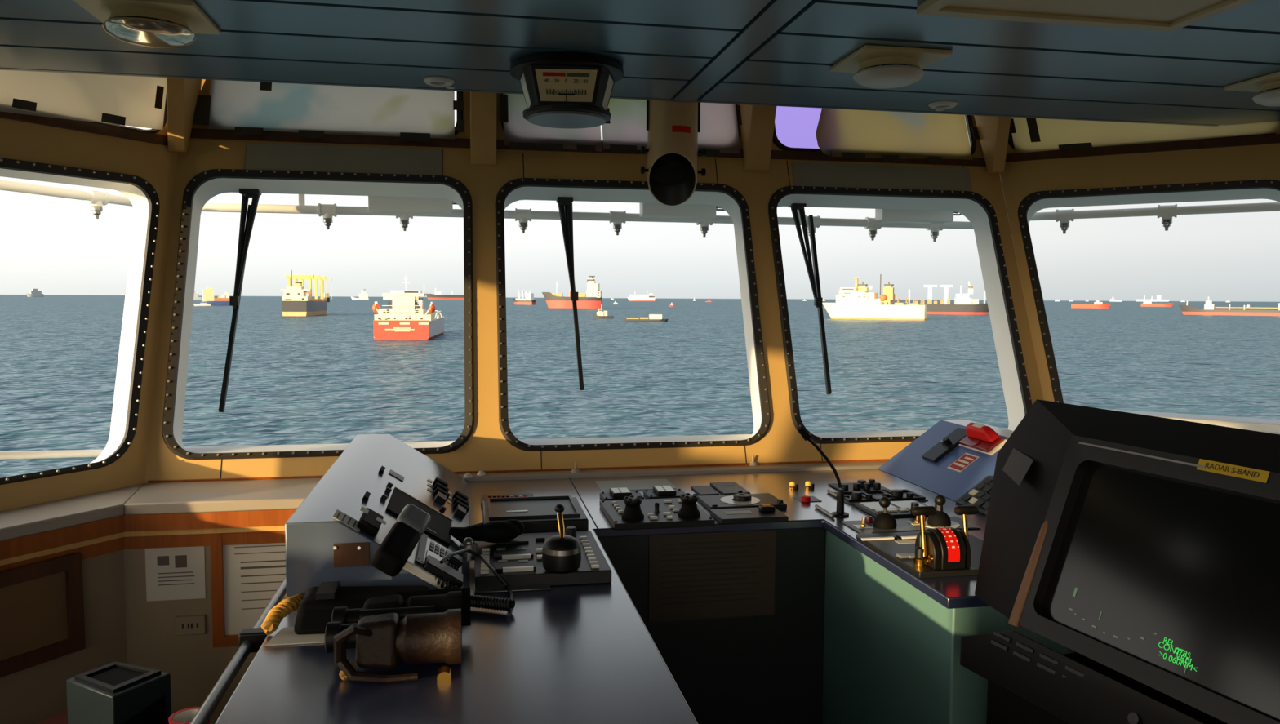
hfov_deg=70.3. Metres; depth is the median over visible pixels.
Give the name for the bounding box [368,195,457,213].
box
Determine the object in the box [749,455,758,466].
knob
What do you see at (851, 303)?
ship
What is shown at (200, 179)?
window
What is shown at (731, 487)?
switch plate
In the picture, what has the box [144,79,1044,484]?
wall
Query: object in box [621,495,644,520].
joystick
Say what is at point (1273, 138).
trim
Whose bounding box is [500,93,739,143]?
window
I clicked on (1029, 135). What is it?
chart
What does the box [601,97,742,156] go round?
chart
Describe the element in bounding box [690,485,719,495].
blank plate
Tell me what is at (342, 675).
cord
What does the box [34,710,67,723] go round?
base cabinet
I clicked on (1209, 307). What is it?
tanker
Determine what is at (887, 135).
chart
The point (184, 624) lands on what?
wall socket
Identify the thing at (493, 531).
microphone
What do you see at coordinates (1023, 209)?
window
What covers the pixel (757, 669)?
base cabinet
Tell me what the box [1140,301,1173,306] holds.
coaster
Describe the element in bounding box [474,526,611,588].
panel
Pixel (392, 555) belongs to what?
telephone handset
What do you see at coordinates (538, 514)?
control panel
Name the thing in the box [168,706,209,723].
cup
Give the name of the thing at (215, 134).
trim
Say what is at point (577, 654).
countertop
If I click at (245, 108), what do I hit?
chart
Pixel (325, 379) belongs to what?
sea
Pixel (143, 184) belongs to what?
window
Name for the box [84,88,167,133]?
window
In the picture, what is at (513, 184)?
window
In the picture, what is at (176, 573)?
notice
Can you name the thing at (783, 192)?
window
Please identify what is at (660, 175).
mirror
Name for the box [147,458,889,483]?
trim
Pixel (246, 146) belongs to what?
trim
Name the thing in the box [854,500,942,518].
panel
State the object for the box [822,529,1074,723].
base cabinet
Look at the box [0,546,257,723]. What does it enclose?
wall
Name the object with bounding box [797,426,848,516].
gooseneck microphone
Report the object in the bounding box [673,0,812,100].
trim
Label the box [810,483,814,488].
switch
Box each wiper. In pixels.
[218,188,261,412]
[556,196,583,390]
[788,203,831,394]
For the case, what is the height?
0.066 m
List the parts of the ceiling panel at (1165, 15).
hatch panel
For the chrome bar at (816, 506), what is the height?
0.009 m
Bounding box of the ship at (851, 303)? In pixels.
[822,274,926,319]
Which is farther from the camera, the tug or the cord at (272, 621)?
the tug
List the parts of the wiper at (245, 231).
arm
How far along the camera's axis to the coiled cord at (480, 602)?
1.59 m
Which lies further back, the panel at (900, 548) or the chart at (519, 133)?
the chart at (519, 133)
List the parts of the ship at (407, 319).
rail, stern plate, rail, rail, bow rail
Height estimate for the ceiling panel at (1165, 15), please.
0.016 m
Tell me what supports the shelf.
attached to the console
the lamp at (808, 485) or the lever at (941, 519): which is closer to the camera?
the lever at (941, 519)
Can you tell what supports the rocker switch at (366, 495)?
attached to the instrument box at (324, 542)
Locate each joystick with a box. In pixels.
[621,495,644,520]
[677,493,700,518]
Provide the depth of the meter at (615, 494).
2.47 m
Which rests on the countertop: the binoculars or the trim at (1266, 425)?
the binoculars
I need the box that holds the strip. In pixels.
[336,511,356,527]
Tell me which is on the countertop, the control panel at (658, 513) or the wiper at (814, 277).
the control panel at (658, 513)
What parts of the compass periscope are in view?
clamp knob, clamp knob, slide rod, slide rod, clamp knob, clamp knob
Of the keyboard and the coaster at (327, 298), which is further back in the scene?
the coaster at (327, 298)
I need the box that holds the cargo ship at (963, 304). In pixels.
[906,281,988,315]
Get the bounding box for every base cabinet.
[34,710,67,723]
[598,528,826,723]
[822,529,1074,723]
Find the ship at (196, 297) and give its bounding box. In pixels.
[193,290,202,300]
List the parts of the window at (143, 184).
grab rail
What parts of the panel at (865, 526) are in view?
toggle plate, toggle plate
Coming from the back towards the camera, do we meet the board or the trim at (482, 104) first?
the trim at (482, 104)
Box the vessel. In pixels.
[351,288,368,300]
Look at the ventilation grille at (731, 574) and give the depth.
2.25 m
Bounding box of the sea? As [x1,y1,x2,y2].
[0,294,1279,478]
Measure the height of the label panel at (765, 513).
0.030 m
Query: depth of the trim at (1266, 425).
3.08 m
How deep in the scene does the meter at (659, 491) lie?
2.49 m
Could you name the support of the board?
attached to the wall at (121, 625)
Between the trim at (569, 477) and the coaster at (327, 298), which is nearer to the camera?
the trim at (569, 477)
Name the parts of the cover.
plate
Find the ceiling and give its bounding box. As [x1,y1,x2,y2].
[0,0,1279,124]
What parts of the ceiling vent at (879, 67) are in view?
plate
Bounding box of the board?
[0,551,85,677]
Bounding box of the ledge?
[0,461,886,541]
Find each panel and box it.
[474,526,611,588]
[482,495,588,533]
[600,497,715,530]
[697,493,786,511]
[710,504,788,524]
[827,479,889,491]
[834,488,928,503]
[841,515,980,533]
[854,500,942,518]
[855,530,982,577]
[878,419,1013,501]
[916,0,1254,31]
[921,427,966,462]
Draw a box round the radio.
[386,486,452,546]
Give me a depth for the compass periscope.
2.84 m
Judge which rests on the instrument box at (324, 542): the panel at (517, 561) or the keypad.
the keypad
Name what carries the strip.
on the instrument box at (324, 542)
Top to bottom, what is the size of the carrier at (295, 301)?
33.335 m
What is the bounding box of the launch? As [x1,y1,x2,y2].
[193,302,210,306]
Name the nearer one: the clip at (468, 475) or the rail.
the rail
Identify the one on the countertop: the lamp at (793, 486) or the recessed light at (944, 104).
the lamp at (793, 486)
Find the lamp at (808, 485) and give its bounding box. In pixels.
[804,480,814,488]
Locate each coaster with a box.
[318,293,329,302]
[1071,300,1111,308]
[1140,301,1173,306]
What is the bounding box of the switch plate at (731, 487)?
[710,481,750,494]
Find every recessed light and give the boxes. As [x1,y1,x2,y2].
[423,76,454,86]
[928,100,957,109]
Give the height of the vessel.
43.823 m
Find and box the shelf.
[960,631,1204,723]
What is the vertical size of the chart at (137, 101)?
0.414 m
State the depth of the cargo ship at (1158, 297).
8883.94 m
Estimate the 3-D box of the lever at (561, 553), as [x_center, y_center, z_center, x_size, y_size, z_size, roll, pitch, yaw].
[-0.152,0.340,1.756,0.076,0.120,0.082,0,4,-11]
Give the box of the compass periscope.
[640,100,706,205]
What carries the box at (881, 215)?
attached to the plate
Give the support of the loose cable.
on the countertop
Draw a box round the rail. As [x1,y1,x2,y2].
[189,577,286,723]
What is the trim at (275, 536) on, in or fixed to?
attached to the wall at (121, 625)
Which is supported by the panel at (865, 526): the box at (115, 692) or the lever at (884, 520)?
the lever at (884, 520)
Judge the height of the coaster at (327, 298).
22.804 m
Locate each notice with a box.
[145,546,205,601]
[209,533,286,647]
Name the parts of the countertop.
alarm button strip, alarm button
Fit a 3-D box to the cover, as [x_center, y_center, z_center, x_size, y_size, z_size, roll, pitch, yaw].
[1.003,0.219,2.666,0.067,0.080,0.177,0,4,-11]
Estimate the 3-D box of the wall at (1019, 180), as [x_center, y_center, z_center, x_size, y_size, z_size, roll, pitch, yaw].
[2.277,-0.384,2.923,1.564,1.620,2.033,0,4,-11]
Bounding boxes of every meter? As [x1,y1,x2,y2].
[600,487,644,500]
[643,485,685,498]
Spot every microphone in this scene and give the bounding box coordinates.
[448,519,524,542]
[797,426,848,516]
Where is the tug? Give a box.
[592,308,613,318]
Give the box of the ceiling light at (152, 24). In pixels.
[72,0,220,48]
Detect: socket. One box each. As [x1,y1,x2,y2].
[175,614,205,635]
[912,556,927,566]
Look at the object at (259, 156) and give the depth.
3.02 m
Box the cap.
[446,85,454,88]
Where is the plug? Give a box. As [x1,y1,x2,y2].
[458,537,477,560]
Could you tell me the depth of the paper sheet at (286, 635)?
1.46 m
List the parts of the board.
board panel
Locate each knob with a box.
[570,462,580,472]
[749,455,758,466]
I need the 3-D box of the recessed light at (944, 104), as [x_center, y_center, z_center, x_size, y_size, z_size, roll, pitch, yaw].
[0.929,-0.787,2.788,0.083,0.010,0.083,0,4,-11]
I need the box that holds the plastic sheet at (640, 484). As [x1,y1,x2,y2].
[595,478,676,491]
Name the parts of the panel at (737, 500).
round knob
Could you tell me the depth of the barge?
539.94 m
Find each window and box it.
[0,157,159,484]
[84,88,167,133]
[161,168,474,460]
[221,91,462,135]
[495,177,770,451]
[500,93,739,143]
[768,186,1032,444]
[772,115,976,155]
[1008,130,1276,151]
[1017,179,1279,403]
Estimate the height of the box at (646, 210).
0.097 m
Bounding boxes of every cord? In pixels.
[260,593,306,635]
[338,661,355,680]
[414,557,473,599]
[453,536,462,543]
[470,594,515,611]
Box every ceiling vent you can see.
[829,44,952,88]
[1224,71,1279,106]
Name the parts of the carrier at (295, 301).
stern plate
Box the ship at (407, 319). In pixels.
[372,275,444,340]
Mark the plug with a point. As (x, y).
(468, 543)
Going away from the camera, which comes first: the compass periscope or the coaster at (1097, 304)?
the compass periscope
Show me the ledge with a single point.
(158, 498)
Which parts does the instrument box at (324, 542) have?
plate, dark plate, knob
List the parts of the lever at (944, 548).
handle, handle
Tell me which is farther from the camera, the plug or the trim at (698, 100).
the trim at (698, 100)
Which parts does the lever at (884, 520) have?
ball knob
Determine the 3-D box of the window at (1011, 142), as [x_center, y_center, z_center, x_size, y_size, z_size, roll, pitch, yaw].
[1.773,-0.939,3.294,0.651,0.330,0.674,0,4,-11]
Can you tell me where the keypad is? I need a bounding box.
[403,533,463,589]
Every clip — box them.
[463,472,472,478]
[476,470,485,475]
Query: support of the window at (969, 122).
in the wall at (486, 449)
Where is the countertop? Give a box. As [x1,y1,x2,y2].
[214,468,990,723]
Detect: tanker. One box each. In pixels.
[425,288,463,299]
[542,275,601,308]
[1178,297,1279,315]
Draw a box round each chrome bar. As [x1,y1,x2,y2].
[814,504,835,518]
[826,489,836,497]
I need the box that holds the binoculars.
[324,591,462,683]
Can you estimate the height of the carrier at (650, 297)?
45.130 m
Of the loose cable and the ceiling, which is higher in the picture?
the ceiling
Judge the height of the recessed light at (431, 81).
0.010 m
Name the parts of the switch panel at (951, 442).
push knob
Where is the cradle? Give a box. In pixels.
[356,506,386,536]
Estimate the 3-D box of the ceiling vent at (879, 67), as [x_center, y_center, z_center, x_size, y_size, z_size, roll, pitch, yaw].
[0.622,-0.725,2.274,0.225,0.064,0.220,0,4,-11]
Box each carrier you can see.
[280,270,332,315]
[627,291,654,301]
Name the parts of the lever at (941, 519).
ball knob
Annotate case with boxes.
[293,581,471,635]
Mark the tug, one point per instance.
(600, 314)
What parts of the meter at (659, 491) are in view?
plate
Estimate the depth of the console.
1.29 m
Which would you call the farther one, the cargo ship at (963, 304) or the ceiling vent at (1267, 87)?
the cargo ship at (963, 304)
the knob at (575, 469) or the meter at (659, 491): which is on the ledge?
the knob at (575, 469)
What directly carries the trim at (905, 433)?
attached to the wall at (486, 449)
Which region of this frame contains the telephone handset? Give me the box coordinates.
[371,503,431,577]
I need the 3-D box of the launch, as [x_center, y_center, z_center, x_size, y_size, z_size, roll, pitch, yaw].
[-574.531,-75.171,1193.987,20.078,4.302,8.785,0,4,-11]
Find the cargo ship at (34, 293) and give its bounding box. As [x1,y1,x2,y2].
[25,288,44,297]
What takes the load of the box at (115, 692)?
on the base cabinet at (62, 717)
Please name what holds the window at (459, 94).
in the wall at (486, 449)
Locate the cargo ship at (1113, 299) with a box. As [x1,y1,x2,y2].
[1109,297,1121,302]
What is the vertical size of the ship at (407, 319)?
21.200 m
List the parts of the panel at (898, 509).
screen knob, screen knob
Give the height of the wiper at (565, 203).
0.696 m
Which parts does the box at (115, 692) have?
lid glass, lid frame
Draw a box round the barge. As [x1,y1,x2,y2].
[625,314,668,321]
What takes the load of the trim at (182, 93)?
attached to the wall at (19, 140)
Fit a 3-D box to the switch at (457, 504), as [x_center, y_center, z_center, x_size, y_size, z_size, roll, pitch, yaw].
[-0.490,0.344,2.318,0.108,0.069,0.239,0,4,-11]
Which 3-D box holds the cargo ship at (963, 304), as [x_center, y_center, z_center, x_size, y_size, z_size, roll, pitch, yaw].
[293.098,-60.680,867.699,74.887,32.364,38.710,0,4,-11]
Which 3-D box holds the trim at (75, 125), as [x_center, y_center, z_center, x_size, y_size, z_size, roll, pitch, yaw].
[-1.887,-0.653,2.127,1.084,0.032,1.446,0,4,-11]
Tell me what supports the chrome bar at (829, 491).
on the countertop
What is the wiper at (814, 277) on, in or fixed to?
attached to the wall at (486, 449)
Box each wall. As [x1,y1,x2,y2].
[0,117,177,511]
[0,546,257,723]
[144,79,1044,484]
[1000,132,1279,401]
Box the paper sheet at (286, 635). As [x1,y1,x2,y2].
[265,626,324,645]
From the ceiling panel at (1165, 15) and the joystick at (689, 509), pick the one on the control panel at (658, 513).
the joystick at (689, 509)
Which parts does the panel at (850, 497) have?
switch frame, knob, knob, switch frame, knob, plate, knob, switch frame, knob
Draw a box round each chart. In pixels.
[0,70,167,129]
[192,80,464,142]
[499,93,610,151]
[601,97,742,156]
[815,108,980,163]
[1009,116,1279,153]
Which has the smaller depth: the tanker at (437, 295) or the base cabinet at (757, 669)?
the base cabinet at (757, 669)
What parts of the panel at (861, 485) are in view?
knob, knob, knob, knob, knob, knob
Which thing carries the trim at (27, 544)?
attached to the wall at (121, 625)
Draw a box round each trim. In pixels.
[0,67,1218,126]
[0,111,168,146]
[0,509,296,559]
[0,530,284,571]
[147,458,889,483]
[166,77,200,152]
[183,428,1012,453]
[190,128,986,166]
[219,146,964,478]
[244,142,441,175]
[470,92,496,165]
[568,477,598,528]
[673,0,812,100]
[738,104,776,171]
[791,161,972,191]
[973,115,1011,173]
[1005,133,1279,162]
[1106,408,1279,433]
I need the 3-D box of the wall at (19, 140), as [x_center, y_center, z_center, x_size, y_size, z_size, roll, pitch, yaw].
[-2.018,0.186,1.633,1.540,2.624,2.985,0,4,-11]
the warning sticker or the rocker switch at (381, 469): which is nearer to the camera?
the rocker switch at (381, 469)
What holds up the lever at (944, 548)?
on the panel at (900, 548)
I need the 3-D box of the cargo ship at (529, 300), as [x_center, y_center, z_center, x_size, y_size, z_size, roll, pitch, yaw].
[-221.013,-121.491,1732.607,43.059,28.321,32.635,0,4,-11]
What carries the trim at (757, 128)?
attached to the wall at (486, 449)
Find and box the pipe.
[0,179,1279,241]
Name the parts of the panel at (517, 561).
display frame, display frame, display frame, rotary knob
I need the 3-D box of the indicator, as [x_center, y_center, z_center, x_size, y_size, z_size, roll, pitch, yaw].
[-0.190,-0.697,2.368,0.296,0.144,0.296,0,4,-11]
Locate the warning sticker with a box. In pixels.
[947,453,978,471]
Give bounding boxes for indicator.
[509,53,623,128]
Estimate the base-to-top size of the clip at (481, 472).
0.014 m
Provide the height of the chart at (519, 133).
0.383 m
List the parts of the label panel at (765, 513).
square knob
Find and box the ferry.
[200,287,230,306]
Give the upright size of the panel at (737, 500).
0.026 m
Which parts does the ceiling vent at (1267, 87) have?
plate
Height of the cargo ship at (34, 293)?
48.628 m
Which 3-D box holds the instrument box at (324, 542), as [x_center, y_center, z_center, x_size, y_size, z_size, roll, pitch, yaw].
[-0.569,0.317,2.159,0.322,0.156,1.068,0,4,-11]
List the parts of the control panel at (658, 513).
lever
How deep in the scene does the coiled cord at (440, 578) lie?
1.60 m
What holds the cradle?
in the instrument box at (324, 542)
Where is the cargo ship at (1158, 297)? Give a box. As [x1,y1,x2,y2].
[1135,295,1169,302]
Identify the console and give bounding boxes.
[960,399,1279,723]
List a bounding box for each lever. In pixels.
[542,503,581,573]
[872,496,897,529]
[911,505,978,569]
[927,494,951,527]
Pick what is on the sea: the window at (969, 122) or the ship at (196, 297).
the ship at (196, 297)
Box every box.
[66,661,171,723]
[284,434,469,597]
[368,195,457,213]
[639,202,724,219]
[875,208,961,222]
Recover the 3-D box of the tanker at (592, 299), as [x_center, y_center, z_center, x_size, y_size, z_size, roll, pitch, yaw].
[-89.088,-89.912,1194.979,77.962,46.553,29.314,0,4,-11]
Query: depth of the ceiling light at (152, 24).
1.88 m
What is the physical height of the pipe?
0.136 m
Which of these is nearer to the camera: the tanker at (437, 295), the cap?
the cap
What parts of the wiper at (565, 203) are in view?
arm, blade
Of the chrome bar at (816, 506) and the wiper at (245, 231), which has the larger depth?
the wiper at (245, 231)
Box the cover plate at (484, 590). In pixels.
[474,582,551,593]
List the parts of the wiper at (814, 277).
arm, blade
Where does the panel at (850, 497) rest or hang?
on the countertop
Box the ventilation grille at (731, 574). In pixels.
[648,529,775,622]
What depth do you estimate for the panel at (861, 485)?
2.62 m
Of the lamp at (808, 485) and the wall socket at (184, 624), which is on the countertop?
the lamp at (808, 485)
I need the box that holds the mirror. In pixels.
[651,165,688,184]
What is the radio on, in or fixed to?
in the instrument box at (324, 542)
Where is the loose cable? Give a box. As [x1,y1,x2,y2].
[439,548,513,616]
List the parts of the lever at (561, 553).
lever knob, lever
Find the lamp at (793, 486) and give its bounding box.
[788,481,798,489]
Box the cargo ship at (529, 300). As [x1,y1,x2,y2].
[512,290,535,304]
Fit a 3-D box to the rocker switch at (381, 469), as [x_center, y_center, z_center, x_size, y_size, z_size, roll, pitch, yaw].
[-0.616,0.258,2.171,0.012,0.011,0.050,0,4,-11]
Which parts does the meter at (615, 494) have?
plate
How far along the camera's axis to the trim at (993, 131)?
3.41 m
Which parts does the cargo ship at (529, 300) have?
crane post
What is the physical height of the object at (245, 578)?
0.349 m
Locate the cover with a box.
[958,422,1007,455]
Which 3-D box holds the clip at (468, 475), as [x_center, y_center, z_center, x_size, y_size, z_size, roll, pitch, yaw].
[-0.517,0.339,2.731,0.027,0.014,0.027,0,4,-11]
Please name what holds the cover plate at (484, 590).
on the countertop
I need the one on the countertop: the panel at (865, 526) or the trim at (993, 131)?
the panel at (865, 526)
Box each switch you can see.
[362,491,370,501]
[378,466,385,474]
[426,477,469,519]
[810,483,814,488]
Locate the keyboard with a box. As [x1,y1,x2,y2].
[955,475,993,515]

